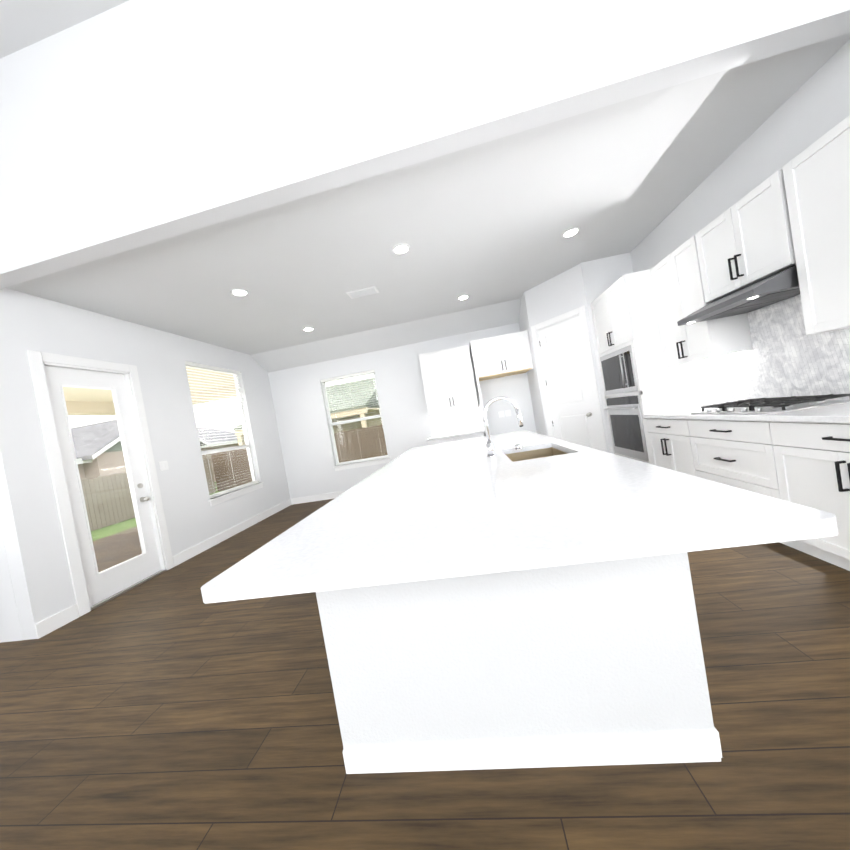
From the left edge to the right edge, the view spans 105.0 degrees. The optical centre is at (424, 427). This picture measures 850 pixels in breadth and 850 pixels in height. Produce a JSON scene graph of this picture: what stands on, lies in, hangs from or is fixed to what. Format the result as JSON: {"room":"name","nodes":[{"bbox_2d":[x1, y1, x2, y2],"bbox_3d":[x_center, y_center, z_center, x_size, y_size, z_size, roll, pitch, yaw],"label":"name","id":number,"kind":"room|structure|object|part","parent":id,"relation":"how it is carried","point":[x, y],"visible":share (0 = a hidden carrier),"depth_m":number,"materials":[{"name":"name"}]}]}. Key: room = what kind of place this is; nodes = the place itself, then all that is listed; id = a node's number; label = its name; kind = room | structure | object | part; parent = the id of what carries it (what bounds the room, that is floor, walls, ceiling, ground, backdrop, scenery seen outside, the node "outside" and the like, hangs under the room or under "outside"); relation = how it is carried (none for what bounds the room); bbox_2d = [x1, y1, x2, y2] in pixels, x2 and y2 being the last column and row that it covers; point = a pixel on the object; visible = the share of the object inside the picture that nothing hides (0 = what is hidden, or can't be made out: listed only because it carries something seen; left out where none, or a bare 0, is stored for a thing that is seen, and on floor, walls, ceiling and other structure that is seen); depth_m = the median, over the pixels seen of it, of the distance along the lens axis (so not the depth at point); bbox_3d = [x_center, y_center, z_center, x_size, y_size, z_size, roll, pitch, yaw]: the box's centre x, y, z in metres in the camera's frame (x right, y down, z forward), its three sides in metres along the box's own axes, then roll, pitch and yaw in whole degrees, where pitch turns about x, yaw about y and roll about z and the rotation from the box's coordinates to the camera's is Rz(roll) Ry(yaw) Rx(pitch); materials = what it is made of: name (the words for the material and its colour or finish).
{"room":"kitchen","nodes":[
{"label":"kitchen","id":0,"kind":"room"},
{"bbox_2d":[0,0,128,58],"bbox_3d":[-3.195,-2.950,-0.444,10.790,0.120,6.350,-9,1,7],"label":"ceiling","id":1,"kind":"structure","parent":0,"point":[24,23],"depth_m":2.41,"materials":[{"name":"paint"}]},
{"bbox_2d":[0,288,289,639],"bbox_3d":[-3.464,0.054,4.958,0.150,3.450,4.348,-9,1,7],"label":"wall","id":2,"kind":"structure","parent":0,"point":[36,554],"depth_m":3.75,"materials":[{"name":"paint"}]},
{"bbox_2d":[35,604,78,638],"bbox_3d":[-3.346,1.763,2.974,0.014,0.130,0.300,-9,1,7],"label":"baseboard","id":3,"kind":"structure","parent":2,"relation":"attached to","point":[48,625],"depth_m":2.96,"materials":[{"name":"white wood"}]},
{"bbox_2d":[27,350,173,616],"bbox_3d":[-3.544,0.536,3.621,0.166,2.585,1.030,-9,1,7],"label":"door frame","id":4,"kind":"structure","parent":2,"relation":"attached to","point":[39,361],"depth_m":3.23,"materials":[{"name":"white wood"}]},
{"bbox_2d":[45,366,160,605],"bbox_3d":[-3.503,0.578,3.618,0.134,2.450,0.800,-9,1,7],"label":"patio door","id":5,"kind":"structure","parent":2,"relation":"in","point":[108,582],"depth_m":3.58,"materials":[{"name":"white plastic"}]},
{"bbox_3d":[-3.549,0.540,3.622,0.008,1.980,0.510,-9,1,7],"label":"panel","id":6,"kind":"part","parent":5,"relation":"part of","materials":[{"name":"clear glass"}]},
{"bbox_3d":[-3.401,0.787,3.950,0.084,0.232,0.064,-9,1,7],"label":"handle","id":7,"kind":"part","parent":5,"relation":"part of","materials":[{"name":"silver metal"}]},
{"bbox_2d":[159,461,168,470],"bbox_3d":[-3.398,0.500,4.247,0.009,0.120,0.120,-9,1,7],"label":"light switch","id":8,"kind":"object","parent":2,"relation":"attached to","point":[163,465],"visible":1,"depth_m":4.24,"materials":[{"name":"white plastic"}]},
{"bbox_2d":[186,367,263,505],"bbox_3d":[-3.372,0.078,5.496,0.170,2.210,1.300,-9,1,7],"label":"window","id":9,"kind":"structure","parent":2,"relation":"in","point":[213,501],"depth_m":5.63,"materials":[{"name":"clear glass"}]},
{"bbox_2d":[185,361,259,497],"bbox_3d":[-3.371,0.022,5.494,0.060,2.096,1.228,-9,1,7],"label":"window blind","id":10,"kind":"object","parent":9,"relation":"attached to","point":[209,368],"visible":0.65,"depth_m":5.40,"materials":[{"name":"white plastic"}]},
{"bbox_2d":[173,499,291,566],"bbox_3d":[-3.038,1.653,5.558,0.014,0.130,2.830,-9,1,7],"label":"baseboard","id":11,"kind":"structure","parent":2,"relation":"attached to","point":[197,549],"depth_m":5.04,"materials":[{"name":"white wood"}]},
{"bbox_2d":[63,367,236,414],"bbox_3d":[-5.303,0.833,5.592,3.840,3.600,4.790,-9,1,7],"label":"patio ceiling","id":12,"kind":"structure","parent":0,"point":[99,409],"depth_m":6.84,"materials":[{"name":"concrete"}]},
{"bbox_2d":[268,323,536,498],"bbox_3d":[0.083,-0.583,6.624,6.890,3.450,0.150,-9,1,7],"label":"wall","id":13,"kind":"structure","parent":0,"point":[302,420],"depth_m":6.67,"materials":[{"name":"paint"}]},
{"bbox_2d":[291,490,346,504],"bbox_3d":[-1.319,1.335,6.789,3.180,0.130,0.014,-9,1,7],"label":"baseboard","id":14,"kind":"structure","parent":13,"relation":"attached to","point":[333,495],"depth_m":6.91,"materials":[{"name":"white wood"}]},
{"bbox_2d":[322,373,390,470],"bbox_3d":[-1.449,-0.135,6.805,1.240,1.930,0.170,-9,1,7],"label":"window","id":15,"kind":"structure","parent":13,"relation":"in","point":[363,463],"depth_m":6.83,"materials":[{"name":"clear glass"}]},
{"bbox_2d":[320,370,388,464],"bbox_3d":[-1.459,-0.189,6.794,1.168,1.816,0.060,-9,1,7],"label":"window blind","id":16,"kind":"object","parent":15,"relation":"attached to","point":[347,376],"visible":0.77,"depth_m":6.78,"materials":[{"name":"white plastic"}]},
{"bbox_2d":[430,405,482,435],"bbox_3d":[0.618,-0.125,6.498,0.980,0.464,0.010,-9,1,7],"label":"tile backsplash","id":17,"kind":"structure","parent":13,"relation":"attached to","point":[457,421],"depth_m":6.49,"materials":[{"name":"tile"}]},
{"bbox_2d":[419,330,532,413],"bbox_3d":[0.938,-0.985,6.104,1.983,1.140,0.643,-9,1,7],"label":"upper cabinet","id":18,"kind":"object","parent":13,"relation":"attached to","point":[448,379],"visible":1,"depth_m":6.13,"materials":[{"name":"white wood"}]},
{"bbox_2d":[498,411,504,417],"bbox_3d":[1.498,-0.254,6.390,0.110,0.120,0.006,-9,1,7],"label":"outlet","id":19,"kind":"object","parent":13,"relation":"attached to","point":[501,414],"depth_m":6.39,"materials":[{"name":"white plastic"}]},
{"bbox_2d":[505,410,510,416],"bbox_3d":[1.625,-0.275,6.374,0.110,0.120,0.006,-9,1,7],"label":"outlet","id":20,"kind":"object","parent":13,"relation":"attached to","point":[507,413],"depth_m":6.37,"materials":[{"name":"white plastic"}]},
{"bbox_2d":[0,499,849,849],"bbox_3d":[-2.062,1.688,1.810,10.640,0.100,10.400,-9,1,7],"label":"floor","id":21,"kind":"structure","parent":0,"point":[170,709],"depth_m":1.39,"materials":[{"name":"brown wood"}]},
{"bbox_2d":[426,429,484,444],"bbox_3d":[0.654,0.596,6.195,1.070,0.955,0.663,-9,1,7],"label":"base cabinet","id":22,"kind":"object","parent":21,"relation":"on","point":[464,435],"visible":0.21,"depth_m":5.91,"materials":[{"name":"white wood"}]},
{"bbox_2d":[470,341,485,435],"bbox_3d":[1.075,-0.288,6.129,0.038,2.560,0.619,-9,1,7],"label":"surround panel","id":23,"kind":"object","parent":21,"relation":"on","point":[476,377],"visible":0.5,"depth_m":5.83,"materials":[{"name":"white wood"}]},
{"bbox_2d":[316,442,721,773],"bbox_3d":[0.517,0.715,2.791,1.444,0.916,3.262,-9,1,7],"label":"kitchen island","id":24,"kind":"object","parent":21,"relation":"on","point":[478,609],"depth_m":1.18,"materials":[{"name":"white wood"}]},
{"bbox_2d":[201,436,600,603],"bbox_3d":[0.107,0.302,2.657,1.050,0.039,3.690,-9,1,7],"label":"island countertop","id":25,"kind":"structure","parent":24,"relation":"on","point":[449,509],"depth_m":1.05,"materials":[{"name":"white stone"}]},
{"bbox_2d":[505,447,567,461],"bbox_3d":[0.820,0.312,2.376,0.434,0.204,0.684,-9,1,7],"label":"sink","id":26,"kind":"object","parent":25,"relation":"in","point":[533,454],"depth_m":2.69,"materials":[{"name":"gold metal"}]},
{"bbox_2d":[490,430,837,561],"bbox_3d":[0.871,0.175,2.560,0.510,0.039,3.690,-9,1,7],"label":"island countertop","id":27,"kind":"structure","parent":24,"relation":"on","point":[632,508],"depth_m":0.90,"materials":[{"name":"white stone"}]},
{"bbox_2d":[483,396,523,457],"bbox_3d":[0.581,-0.014,2.462,0.298,0.434,0.163,-9,1,7],"label":"faucet","id":28,"kind":"object","parent":27,"relation":"on","point":[489,447],"visible":1,"depth_m":2.41,"materials":[{"name":"silver metal"}]},
{"bbox_2d":[514,444,522,449],"bbox_3d":[0.740,0.154,2.600,0.068,0.042,0.068,-9,1,7],"label":"strainer","id":29,"kind":"object","parent":27,"relation":"on","point":[517,446],"visible":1,"depth_m":2.58,"materials":[{"name":"silver metal"}]},
{"bbox_2d":[590,269,702,463],"bbox_3d":[2.789,-0.535,4.174,0.699,2.560,0.965,-9,1,7],"label":"tall cabinet","id":30,"kind":"object","parent":21,"relation":"on","point":[639,379],"visible":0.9,"depth_m":3.78,"materials":[{"name":"white wood"}]},
{"bbox_3d":[2.524,-0.293,4.216,0.091,1.370,0.841,-9,1,7],"label":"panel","id":31,"kind":"part","parent":30,"relation":"part of","materials":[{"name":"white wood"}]},
{"bbox_2d":[645,418,689,474],"bbox_3d":[2.862,0.305,3.357,0.628,0.916,0.710,-9,1,7],"label":"base cabinet","id":32,"kind":"object","parent":21,"relation":"on","point":[667,451],"depth_m":3.38,"materials":[{"name":"white wood"}]},
{"bbox_2d":[682,418,781,542],"bbox_3d":[2.772,0.337,2.598,0.628,0.916,0.941,-9,1,7],"label":"base cabinet","id":33,"kind":"object","parent":21,"relation":"on","point":[735,454],"depth_m":2.60,"materials":[{"name":"white wood"}]},
{"bbox_2d":[766,422,849,570],"bbox_3d":[2.670,0.374,1.745,0.628,0.916,0.900,-9,1,7],"label":"base cabinet","id":34,"kind":"object","parent":21,"relation":"on","point":[800,457],"depth_m":1.99,"materials":[{"name":"white wood"}]},
{"bbox_2d":[642,402,849,425],"bbox_3d":[2.571,-0.094,1.701,0.658,0.039,4.029,-9,1,7],"label":"countertop","id":35,"kind":"structure","parent":34,"relation":"on","point":[838,412],"depth_m":2.17,"materials":[{"name":"white stone"}]},
{"bbox_2d":[691,394,849,413],"bbox_3d":[2.670,-0.179,2.588,0.520,0.056,0.820,-9,1,7],"label":"cooktop","id":36,"kind":"object","parent":35,"relation":"in","point":[770,405],"visible":1,"depth_m":2.40,"materials":[{"name":"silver metal"}]},
{"bbox_2d":[0,0,849,642],"bbox_3d":[-2.369,-0.711,2.541,10.640,4.700,0.420,-9,1,7],"label":"wall","id":37,"kind":"structure","parent":0,"point":[130,124],"depth_m":2.25,"materials":[{"name":"paint"}]},
{"bbox_2d":[5,33,849,371],"bbox_3d":[-0.389,-1.770,4.452,6.890,0.497,4.470,-9,1,7],"label":"ceiling","id":38,"kind":"structure","parent":0,"point":[485,225],"depth_m":3.19,"materials":[{"name":"paint"}]},
{"bbox_2d":[230,288,248,295],"bbox_3d":[-2.168,-1.578,3.821,0.189,0.014,0.189,-11,2,-38],"label":"recessed light","id":39,"kind":"object","parent":38,"relation":"in","point":[237,292],"depth_m":3.80,"materials":[{"name":"white plastic"}]},
{"bbox_2d":[303,327,313,330],"bbox_3d":[-1.960,-1.650,5.486,0.189,0.014,0.189,-11,2,-38],"label":"recessed light","id":40,"kind":"object","parent":38,"relation":"in","point":[306,328],"depth_m":5.46,"materials":[{"name":"white plastic"}]},
{"bbox_2d":[346,286,378,298],"bbox_3d":[-0.837,-1.813,4.398,0.400,0.020,0.220,-9,1,7],"label":"ceiling vent","id":41,"kind":"object","parent":38,"relation":"in","point":[362,292],"visible":1,"depth_m":4.37,"materials":[{"name":"metal"}]},
{"bbox_2d":[392,243,409,253],"bbox_3d":[-0.253,-1.894,3.468,0.189,0.014,0.189,-11,2,-38],"label":"recessed light","id":42,"kind":"object","parent":38,"relation":"in","point":[402,248],"depth_m":3.45,"materials":[{"name":"white plastic"}]},
{"bbox_2d":[457,294,468,299],"bbox_3d":[0.612,-2.080,5.222,0.189,0.014,0.189,-11,2,-38],"label":"recessed light","id":43,"kind":"object","parent":38,"relation":"in","point":[462,297],"depth_m":5.20,"materials":[{"name":"white plastic"}]},
{"bbox_2d":[562,227,579,237],"bbox_3d":[1.666,-2.225,3.730,0.189,0.014,0.189,-11,2,-38],"label":"recessed light","id":44,"kind":"object","parent":38,"relation":"in","point":[573,231],"depth_m":3.71,"materials":[{"name":"white plastic"}]},
{"bbox_2d":[519,293,546,435],"bbox_3d":[2.029,-0.744,5.906,0.110,3.150,0.800,-9,1,7],"label":"wall","id":45,"kind":"structure","parent":0,"point":[532,375],"depth_m":5.80,"materials":[{"name":"paint"}]},
{"bbox_2d":[524,264,609,452],"bbox_3d":[2.252,-0.765,5.145,0.110,3.150,0.984,-10,2,-35],"label":"wall","id":46,"kind":"structure","parent":0,"point":[559,294],"depth_m":5.00,"materials":[{"name":"paint"}]},
{"bbox_2d":[531,306,606,451],"bbox_3d":[2.295,-0.470,5.147,0.126,2.555,0.984,-10,2,-35],"label":"door frame","id":47,"kind":"structure","parent":46,"relation":"attached to","point":[580,312],"depth_m":4.83,"materials":[{"name":"white wood"}]},
{"bbox_2d":[538,316,599,449],"bbox_3d":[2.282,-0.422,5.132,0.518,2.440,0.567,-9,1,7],"label":"pantry door","id":48,"kind":"structure","parent":46,"relation":"in","point":[567,382],"depth_m":5.09,"materials":[{"name":"white wood"}]},
{"bbox_3d":[2.454,-0.190,4.880,0.091,0.064,0.089,-9,1,7],"label":"knob","id":49,"kind":"part","parent":48,"relation":"part of","materials":[{"name":"silver metal"}]},
{"bbox_2d":[580,252,632,453],"bbox_3d":[2.820,-0.851,4.704,0.670,3.150,0.110,-9,1,7],"label":"wall","id":50,"kind":"structure","parent":0,"point":[600,276],"depth_m":4.64,"materials":[{"name":"paint"}]},
{"bbox_2d":[630,40,849,312],"bbox_3d":[2.577,-1.499,0.316,0.150,4.700,8.800,-9,1,7],"label":"wall","id":51,"kind":"structure","parent":0,"point":[811,110],"depth_m":2.59,"materials":[{"name":"paint"}]},
{"bbox_2d":[650,233,752,366],"bbox_3d":[2.743,-1.237,3.273,0.338,1.120,0.775,-9,1,7],"label":"upper cabinet","id":52,"kind":"object","parent":51,"relation":"attached to","point":[678,280],"depth_m":3.17,"materials":[{"name":"white wood"}]},
{"bbox_2d":[698,171,789,302],"bbox_3d":[2.616,-1.449,2.551,0.338,0.629,0.790,-9,1,7],"label":"upper cabinet","id":53,"kind":"object","parent":51,"relation":"attached to","point":[745,245],"depth_m":2.48,"materials":[{"name":"white wood"}]},
{"bbox_2d":[677,265,799,325],"bbox_3d":[2.554,-1.037,2.575,0.577,0.158,0.796,-9,1,7],"label":"range hood","id":54,"kind":"object","parent":53,"relation":"attached to","point":[777,287],"visible":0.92,"depth_m":2.42,"materials":[{"name":"silver metal"}]},
{"bbox_2d":[697,295,849,404],"bbox_3d":[2.818,-0.568,1.651,0.010,0.814,4.029,-9,1,7],"label":"tile backsplash","id":55,"kind":"structure","parent":51,"relation":"attached to","point":[786,356],"depth_m":2.68,"materials":[{"name":"tile"}]},
{"bbox_2d":[778,115,849,334],"bbox_3d":[2.551,-1.169,1.663,0.338,1.120,0.960,-9,1,7],"label":"upper cabinet","id":56,"kind":"object","parent":51,"relation":"attached to","point":[795,211],"depth_m":2.00,"materials":[{"name":"white wood"}]},
{"label":"outside","id":57,"kind":"structure","parent":0,"visible":0},
{"bbox_2d":[91,482,223,540],"bbox_3d":[-10.801,3.437,17.037,90.000,0.200,90.000,-9,1,7],"label":"ground","id":58,"kind":"structure","parent":57,"point":[128,523],"depth_m":10.97,"materials":[{"name":"green plant"}]},
{"bbox_2d":[81,458,216,530],"bbox_3d":[-12.230,2.884,6.600,0.060,1.825,21.000,-9,1,7],"label":"fence","id":59,"kind":"object","parent":58,"relation":"on","point":[105,495],"depth_m":11.97,"materials":[{"name":"brown wood"}]},
{"bbox_2d":[71,419,244,481],"bbox_3d":[-20.924,2.607,16.192,11.660,4.850,27.000,-9,1,7],"label":"house","id":60,"kind":"structure","parent":58,"relation":"on","point":[92,467],"depth_m":16.55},
{"bbox_2d":[211,424,387,490],"bbox_3d":[-1.685,0.792,15.858,19.000,2.025,0.060,-9,1,7],"label":"fence","id":61,"kind":"object","parent":58,"relation":"on","point":[344,450],"depth_m":16.14,"materials":[{"name":"brown wood"}]},
{"bbox_2d":[234,378,384,459],"bbox_3d":[-1.469,-1.428,24.538,21.000,5.950,13.500,-9,1,7],"label":"house","id":62,"kind":"structure","parent":58,"relation":"on","point":[356,411],"depth_m":21.25,"materials":[{"name":"beige"}]}
]}

